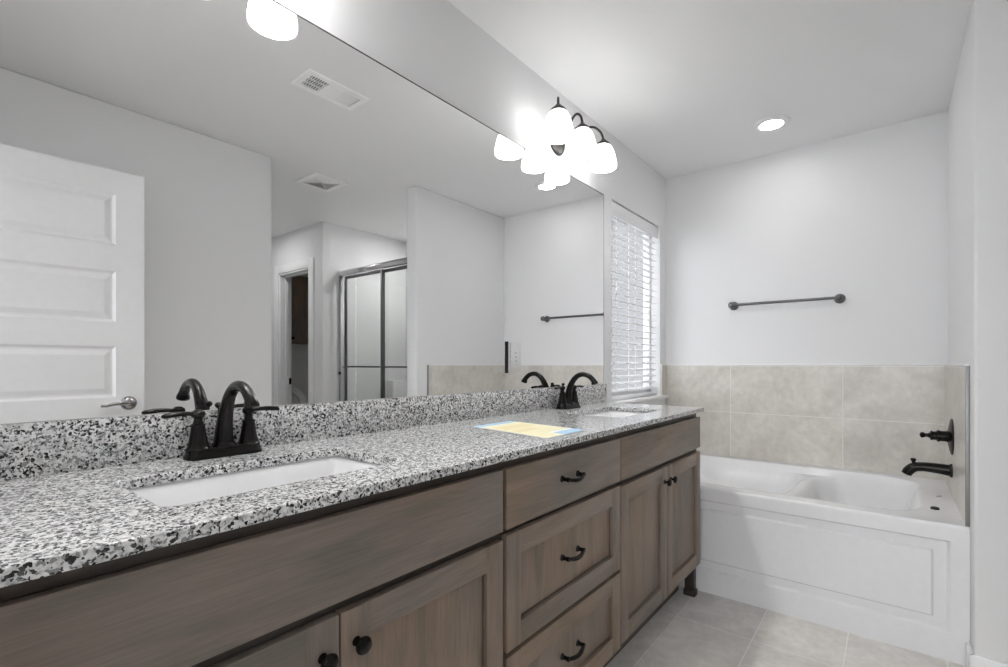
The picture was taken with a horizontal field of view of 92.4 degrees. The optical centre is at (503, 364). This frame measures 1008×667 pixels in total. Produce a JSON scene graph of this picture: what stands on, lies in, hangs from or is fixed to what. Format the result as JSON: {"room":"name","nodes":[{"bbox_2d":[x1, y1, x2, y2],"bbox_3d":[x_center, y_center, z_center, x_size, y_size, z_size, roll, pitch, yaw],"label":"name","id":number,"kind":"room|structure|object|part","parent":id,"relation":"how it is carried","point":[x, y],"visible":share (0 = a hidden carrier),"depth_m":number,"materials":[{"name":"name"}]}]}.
{"room":"bathroom","nodes":[
{"label":"bathroom","id":0,"kind":"room"},
{"bbox_2d":[8,0,665,423],"bbox_3d":[0.045,-0.100,2.163,0.120,2.438,3.670,0,0,39],"label":"wall","id":1,"kind":"structure","parent":0,"point":[432,44],"depth_m":1.96,"materials":[{"name":"paint"}]},
{"bbox_2d":[0,0,603,423],"bbox_3d":[-0.206,-0.419,1.749,0.006,1.053,2.430,0,0,39],"label":"wall mirror","id":2,"kind":"object","parent":1,"relation":"attached to","point":[198,198],"visible":1,"depth_m":1.21,"materials":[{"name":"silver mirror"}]},
{"bbox_2d":[506,341,520,372],"bbox_3d":[0.041,-0.029,2.047,0.007,0.132,0.094,0,0,39],"label":"wall outlet","id":3,"kind":"object","parent":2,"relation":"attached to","point":[515,347],"visible":1,"depth_m":2.05,"materials":[{"name":"white plastic"}]},
{"bbox_2d":[513,349,517,364],"bbox_3d":[0.048,-0.031,2.056,0.007,0.068,0.035,0,0,39],"label":"socket","id":4,"kind":"object","parent":3,"relation":"attached to","point":[515,351],"depth_m":2.05,"materials":[{"name":"white plastic"}]},
{"bbox_3d":[0.048,-0.031,2.056,0.006,0.124,0.072,0,0,39],"label":"plate","id":5,"kind":"part","parent":3,"relation":"part of","materials":[{"name":"white plastic"}]},
{"bbox_2d":[0,384,606,480],"bbox_3d":[-0.199,0.158,1.745,0.021,0.099,2.440,0,0,39],"label":"backsplash","id":6,"kind":"structure","parent":1,"relation":"attached to","point":[30,449],"depth_m":1.17,"materials":[{"name":"stone"}]},
{"bbox_2d":[543,97,616,172],"bbox_3d":[0.334,-1.074,2.261,0.206,0.200,0.546,0,0,39],"label":"vanity light","id":7,"kind":"object","parent":1,"relation":"attached to","point":[558,127],"visible":1,"depth_m":2.20,"materials":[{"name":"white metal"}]},
{"bbox_3d":[0.233,-1.029,2.077,0.132,0.110,0.132,0,0,39],"label":"lamp shade","id":8,"kind":"part","parent":7,"relation":"part of","materials":[{"name":"white glass"}]},
{"bbox_3d":[0.316,-1.123,2.276,0.130,0.102,0.011,0,0,39],"label":"arm","id":9,"kind":"part","parent":7,"relation":"part of","materials":[{"name":"brown metal"}]},
{"bbox_3d":[0.362,-1.029,2.239,0.132,0.110,0.132,0,0,39],"label":"lamp shade","id":10,"kind":"part","parent":7,"relation":"part of","materials":[{"name":"white glass"}]},
{"bbox_3d":[0.385,-1.123,2.364,0.237,0.102,0.011,0,0,-19],"label":"arm","id":11,"kind":"part","parent":7,"relation":"part of","materials":[{"name":"brown metal"}]},
{"bbox_3d":[0.492,-1.029,2.400,0.132,0.110,0.132,0,0,39],"label":"lamp shade","id":12,"kind":"part","parent":7,"relation":"part of","materials":[{"name":"white glass"}]},
{"bbox_2d":[611,215,668,404],"bbox_3d":[0.828,-0.335,3.090,0.151,1.237,0.833,0,0,39],"label":"window","id":13,"kind":"structure","parent":1,"relation":"in","point":[651,399],"depth_m":3.34,"materials":[{"name":"white plastic"}]},
{"bbox_3d":[0.784,-0.369,3.125,0.039,1.167,0.743,0,0,39],"label":"frame","id":14,"kind":"part","parent":13,"relation":"part of","materials":[{"name":"white plastic"}]},
{"bbox_2d":[612,201,657,399],"bbox_3d":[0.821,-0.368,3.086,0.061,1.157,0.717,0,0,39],"label":"window blind","id":15,"kind":"object","parent":13,"relation":"attached to","point":[621,213],"visible":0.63,"depth_m":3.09,"materials":[{"name":"white plastic"}]},
{"bbox_3d":[0.817,-0.353,3.090,0.047,1.095,0.002,0,0,39],"label":"ladder cord","id":16,"kind":"part","parent":15,"relation":"part of","materials":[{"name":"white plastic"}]},
{"bbox_3d":[0.817,0.201,3.090,0.048,0.018,0.717,0,0,39],"label":"rail","id":17,"kind":"part","parent":15,"relation":"part of","materials":[{"name":"white plastic"}]},
{"bbox_3d":[0.988,-0.353,3.302,0.047,1.095,0.002,0,0,39],"label":"ladder cord","id":18,"kind":"part","parent":15,"relation":"part of","materials":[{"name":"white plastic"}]},
{"bbox_3d":[0.843,0.249,3.078,0.112,0.070,0.833,0,0,39],"label":"sill","id":19,"kind":"part","parent":13,"relation":"part of","materials":[{"name":"white paint"}]},
{"bbox_2d":[660,365,666,404],"bbox_3d":[0.854,0.304,3.065,0.012,0.597,0.970,0,0,39],"label":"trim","id":20,"kind":"structure","parent":1,"relation":"attached to","point":[663,368],"depth_m":3.38,"materials":[{"name":"beige tile"}]},
{"bbox_2d":[447,0,972,178],"bbox_3d":[1.742,-1.369,0.802,4.470,0.100,3.670,0,0,39],"label":"ceiling","id":21,"kind":"structure","parent":0,"point":[683,85],"depth_m":2.13,"materials":[{"name":"paint"}]},
{"bbox_2d":[752,115,790,132],"bbox_3d":[1.465,-1.313,2.651,0.184,0.011,0.184,0,0,39],"label":"recessed light","id":22,"kind":"object","parent":21,"relation":"in","point":[772,123],"visible":1,"depth_m":2.63,"materials":[{"name":"white paint"}]},
{"bbox_2d":[606,585,965,666],"bbox_3d":[1.742,1.169,0.802,4.470,0.100,3.670,0,0,39],"label":"floor","id":23,"kind":"structure","parent":0,"point":[706,629],"depth_m":1.94,"materials":[{"name":"grey tile"}]},
{"bbox_2d":[0,463,502,666],"bbox_3d":[-0.470,0.673,0.970,0.560,0.891,0.886,0,0,39],"label":"base cabinet","id":24,"kind":"object","parent":23,"relation":"on","point":[411,575],"visible":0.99,"depth_m":0.76,"materials":[{"name":"brown wood"}]},
{"bbox_3d":[-0.420,0.691,0.646,0.018,0.541,0.436,0,0,39],"label":"door","id":25,"kind":"part","parent":24,"relation":"part of","materials":[{"name":"brown wood"}]},
{"bbox_3d":[-0.284,0.479,0.778,0.029,0.030,0.030,0,0,39],"label":"knob","id":26,"kind":"part","parent":24,"relation":"part of","materials":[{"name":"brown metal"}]},
{"bbox_2d":[0,402,703,587],"bbox_3d":[-0.002,0.218,1.565,0.550,0.020,2.408,0,0,39],"label":"countertop","id":27,"kind":"structure","parent":24,"relation":"on","point":[51,524],"depth_m":0.82,"materials":[{"name":"stone"}]},
{"bbox_2d":[161,380,279,460],"bbox_3d":[-0.632,0.122,1.085,0.198,0.172,0.201,0,0,-13],"label":"faucet","id":28,"kind":"object","parent":27,"relation":"on","point":[198,448],"visible":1,"depth_m":1.08,"materials":[{"name":"black metal"}]},
{"bbox_3d":[-0.694,0.108,1.034,0.018,0.013,0.068,0,0,35],"label":"lever","id":29,"kind":"part","parent":28,"relation":"part of","materials":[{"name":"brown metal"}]},
{"bbox_3d":[-0.674,0.144,1.065,0.049,0.090,0.049,0,0,39],"label":"handle","id":30,"kind":"part","parent":28,"relation":"part of","materials":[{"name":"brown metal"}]},
{"bbox_3d":[-0.663,0.147,1.126,0.017,0.118,0.017,0,0,39],"label":"lift rod","id":31,"kind":"part","parent":28,"relation":"part of","materials":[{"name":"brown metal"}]},
{"bbox_3d":[-0.640,0.196,1.107,0.057,0.022,0.159,0,0,39],"label":"plate","id":32,"kind":"part","parent":28,"relation":"part of","materials":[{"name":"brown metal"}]},
{"bbox_3d":[-0.590,0.112,1.067,0.180,0.152,0.052,0,0,39],"label":"spout","id":33,"kind":"part","parent":28,"relation":"part of","materials":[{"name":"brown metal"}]},
{"bbox_3d":[-0.607,0.144,1.149,0.049,0.090,0.049,0,0,39],"label":"handle","id":34,"kind":"part","parent":28,"relation":"part of","materials":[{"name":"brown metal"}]},
{"bbox_3d":[-0.581,0.108,1.175,0.018,0.013,0.068,0,0,43],"label":"lever","id":35,"kind":"part","parent":28,"relation":"part of","materials":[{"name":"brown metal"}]},
{"bbox_2d":[128,456,379,506],"bbox_3d":[-0.457,0.306,0.953,0.306,0.154,0.482,0,0,39],"label":"undermount sink","id":36,"kind":"object","parent":27,"relation":"in","point":[182,492],"visible":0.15,"depth_m":1.03,"materials":[{"name":"white ceramic"}]},
{"bbox_2d":[473,421,584,438],"bbox_3d":[0.070,0.206,1.544,0.217,0.004,0.362,0,0,-44],"label":"leaflet","id":37,"kind":"object","parent":27,"relation":"on","point":[527,429],"visible":1,"depth_m":1.51,"materials":[{"name":"yellow paper"}]},
{"bbox_2d":[554,372,597,409],"bbox_3d":[0.313,0.122,2.263,0.198,0.172,0.201,0,0,-13],"label":"faucet","id":38,"kind":"object","parent":27,"relation":"on","point":[568,399],"visible":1,"depth_m":2.25,"materials":[{"name":"black metal"}]},
{"bbox_3d":[0.271,0.144,2.243,0.049,0.090,0.049,0,0,39],"label":"handle","id":39,"kind":"part","parent":38,"relation":"part of","materials":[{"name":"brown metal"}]},
{"bbox_3d":[0.305,0.196,2.285,0.057,0.022,0.159,0,0,39],"label":"plate","id":40,"kind":"part","parent":38,"relation":"part of","materials":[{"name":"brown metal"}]},
{"bbox_3d":[0.338,0.144,2.327,0.049,0.090,0.049,0,0,39],"label":"handle","id":41,"kind":"part","parent":38,"relation":"part of","materials":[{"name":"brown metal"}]},
{"bbox_3d":[0.355,0.112,2.245,0.180,0.152,0.052,0,0,39],"label":"spout","id":42,"kind":"part","parent":38,"relation":"part of","materials":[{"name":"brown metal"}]},
{"bbox_2d":[585,411,642,417],"bbox_3d":[0.491,0.306,2.135,0.306,0.154,0.482,0,0,39],"label":"undermount sink","id":43,"kind":"object","parent":27,"relation":"in","point":[619,414],"visible":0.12,"depth_m":2.34,"materials":[{"name":"white ceramic"}]},
{"bbox_3d":[-0.244,0.479,0.828,0.029,0.030,0.030,0,0,39],"label":"knob","id":44,"kind":"part","parent":24,"relation":"part of","materials":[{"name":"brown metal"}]},
{"bbox_3d":[-0.145,0.691,0.989,0.018,0.541,0.435,0,0,39],"label":"door","id":45,"kind":"part","parent":24,"relation":"part of","materials":[{"name":"brown wood"}]},
{"bbox_3d":[-0.148,0.691,0.992,0.006,0.414,0.308,0,0,39],"label":"panel","id":46,"kind":"part","parent":24,"relation":"part of","materials":[{"name":"brown wood"}]},
{"bbox_2d":[499,434,619,666],"bbox_3d":[0.008,0.673,1.562,0.566,0.891,0.634,0,0,39],"label":"base cabinet","id":47,"kind":"object","parent":23,"relation":"on","point":[560,536],"visible":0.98,"depth_m":1.37,"materials":[{"name":"brown wood"}]},
{"bbox_3d":[0.195,0.326,1.414,0.018,0.146,0.625,0,0,39],"label":"drawer","id":48,"kind":"part","parent":47,"relation":"part of","materials":[{"name":"brown wood"}]},
{"bbox_3d":[0.195,0.840,1.414,0.018,0.259,0.625,0,0,39],"label":"drawer","id":49,"kind":"part","parent":47,"relation":"part of","materials":[{"name":"brown wood"}]},
{"bbox_3d":[0.192,0.556,1.416,0.006,0.157,0.498,0,0,39],"label":"panel","id":50,"kind":"part","parent":47,"relation":"part of","materials":[{"name":"brown wood"}]},
{"bbox_3d":[0.192,0.840,1.416,0.006,0.132,0.498,0,0,39],"label":"panel","id":51,"kind":"part","parent":47,"relation":"part of","materials":[{"name":"brown wood"}]},
{"bbox_3d":[0.204,0.823,1.381,0.035,0.022,0.105,0,0,39],"label":"handle","id":52,"kind":"part","parent":47,"relation":"part of","materials":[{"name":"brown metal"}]},
{"bbox_3d":[0.204,0.544,1.381,0.035,0.022,0.105,0,0,39],"label":"handle","id":53,"kind":"part","parent":47,"relation":"part of","materials":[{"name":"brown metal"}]},
{"bbox_3d":[0.204,0.324,1.381,0.035,0.022,0.105,0,0,39],"label":"handle","id":54,"kind":"part","parent":47,"relation":"part of","materials":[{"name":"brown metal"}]},
{"bbox_2d":[603,414,699,666],"bbox_3d":[0.480,0.673,2.155,0.560,0.891,0.883,0,0,39],"label":"base cabinet","id":55,"kind":"object","parent":23,"relation":"on","point":[659,482],"visible":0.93,"depth_m":1.94,"materials":[{"name":"brown wood"}]},
{"bbox_3d":[0.531,0.691,1.832,0.018,0.541,0.433,0,0,39],"label":"door","id":56,"kind":"part","parent":55,"relation":"part of","materials":[{"name":"brown wood"}]},
{"bbox_3d":[0.528,0.691,1.834,0.006,0.414,0.306,0,0,39],"label":"panel","id":57,"kind":"part","parent":55,"relation":"part of","materials":[{"name":"brown wood"}]},
{"bbox_3d":[0.666,0.479,1.962,0.029,0.030,0.030,0,0,39],"label":"knob","id":58,"kind":"part","parent":55,"relation":"part of","materials":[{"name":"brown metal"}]},
{"bbox_3d":[0.706,0.479,2.012,0.029,0.030,0.030,0,0,39],"label":"knob","id":59,"kind":"part","parent":55,"relation":"part of","materials":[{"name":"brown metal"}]},
{"bbox_3d":[0.805,0.691,2.174,0.018,0.541,0.436,0,0,39],"label":"door","id":60,"kind":"part","parent":55,"relation":"part of","materials":[{"name":"brown wood"}]},
{"bbox_3d":[0.802,0.691,2.176,0.006,0.414,0.309,0,0,39],"label":"panel","id":61,"kind":"part","parent":55,"relation":"part of","materials":[{"name":"brown wood"}]},
{"bbox_2d":[679,453,969,665],"bbox_3d":[1.437,0.857,2.617,1.482,0.525,0.937,0,0,39],"label":"bathtub","id":62,"kind":"object","parent":23,"relation":"on","point":[882,557],"visible":0.71,"depth_m":2.09,"materials":[{"name":"white plastic"}]},
{"bbox_2d":[700,453,969,535],"bbox_3d":[1.437,0.771,2.617,1.482,0.334,0.937,0,0,39],"label":"basin","id":63,"kind":"object","parent":62,"relation":"in","point":[739,496],"depth_m":2.32,"materials":[{"name":"white plastic"}]},
{"bbox_2d":[666,111,947,363],"bbox_3d":[2.854,-0.100,2.172,4.250,2.438,0.140,0,0,39],"label":"wall","id":64,"kind":"structure","parent":0,"point":[862,217],"depth_m":2.87,"materials":[{"name":"paint"}]},
{"bbox_2d":[728,294,845,309],"bbox_3d":[1.702,-0.381,2.954,0.626,0.056,0.081,0,0,39],"label":"towel bar","id":65,"kind":"object","parent":64,"relation":"attached to","point":[839,298],"visible":1,"depth_m":2.90,"materials":[{"name":"metal"}]},
{"bbox_3d":[1.479,-0.381,3.132,0.056,0.056,0.081,0,0,39],"label":"post","id":66,"kind":"part","parent":65,"relation":"part of","materials":[{"name":"metal"}]},
{"bbox_3d":[1.924,-0.381,2.776,0.056,0.056,0.081,0,0,39],"label":"post","id":67,"kind":"part","parent":65,"relation":"part of","materials":[{"name":"metal"}]},
{"bbox_2d":[667,365,944,479],"bbox_3d":[1.727,0.304,2.978,1.460,0.597,0.012,0,0,39],"label":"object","id":68,"kind":"structure","parent":64,"relation":"attached to","point":[868,418],"depth_m":2.86,"materials":[{"name":"beige tile"}]},
{"bbox_2d":[660,364,969,365],"bbox_3d":[1.440,0.002,2.619,1.484,0.008,0.932,0,0,39],"label":"trim","id":69,"kind":"structure","parent":64,"relation":"attached to","point":[660,364],"depth_m":2.84,"materials":[{"name":"white paint"}]},
{"bbox_2d":[948,0,1007,662],"bbox_3d":[2.029,-0.100,2.080,0.111,2.438,1.036,0,0,39],"label":"wall","id":70,"kind":"structure","parent":0,"point":[978,107],"depth_m":1.69,"materials":[{"name":"paint"}]},
{"bbox_2d":[901,458,952,477],"bbox_3d":[1.963,0.484,2.249,0.179,0.087,0.062,0,0,39],"label":"tub spout","id":71,"kind":"object","parent":70,"relation":"attached to","point":[910,469],"visible":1,"depth_m":2.23,"materials":[{"name":"black metal"}]},
{"bbox_2d":[919,418,953,454],"bbox_3d":[1.989,0.329,2.229,0.113,0.166,0.166,0,0,39],"label":"tub valve","id":72,"kind":"object","parent":70,"relation":"attached to","point":[945,436],"visible":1,"depth_m":2.19,"materials":[{"name":"black metal"}]},
{"bbox_3d":[1.984,0.329,2.233,0.100,0.054,0.054,0,0,39],"label":"handle","id":73,"kind":"part","parent":72,"relation":"part of","materials":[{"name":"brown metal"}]},
{"bbox_2d":[945,365,964,523],"bbox_3d":[2.016,0.304,2.162,0.012,0.597,0.924,0,0,39],"label":"trim","id":74,"kind":"structure","parent":70,"relation":"attached to","point":[954,375],"depth_m":2.06,"materials":[{"name":"beige tile"}]},
{"bbox_2d":[965,366,969,526],"bbox_3d":[1.724,0.304,1.798,0.013,0.597,0.009,0,0,39],"label":"trim","id":75,"kind":"structure","parent":70,"relation":"attached to","point":[967,368],"depth_m":1.79,"materials":[{"name":"metal"}]},
{"bbox_2d":[966,642,1007,666],"bbox_3d":[1.756,1.071,1.739,0.137,0.095,0.189,0,0,39],"label":"baseboard","id":76,"kind":"structure","parent":70,"relation":"attached to","point":[972,660],"depth_m":1.70,"materials":[{"name":"white paint"}]}
]}

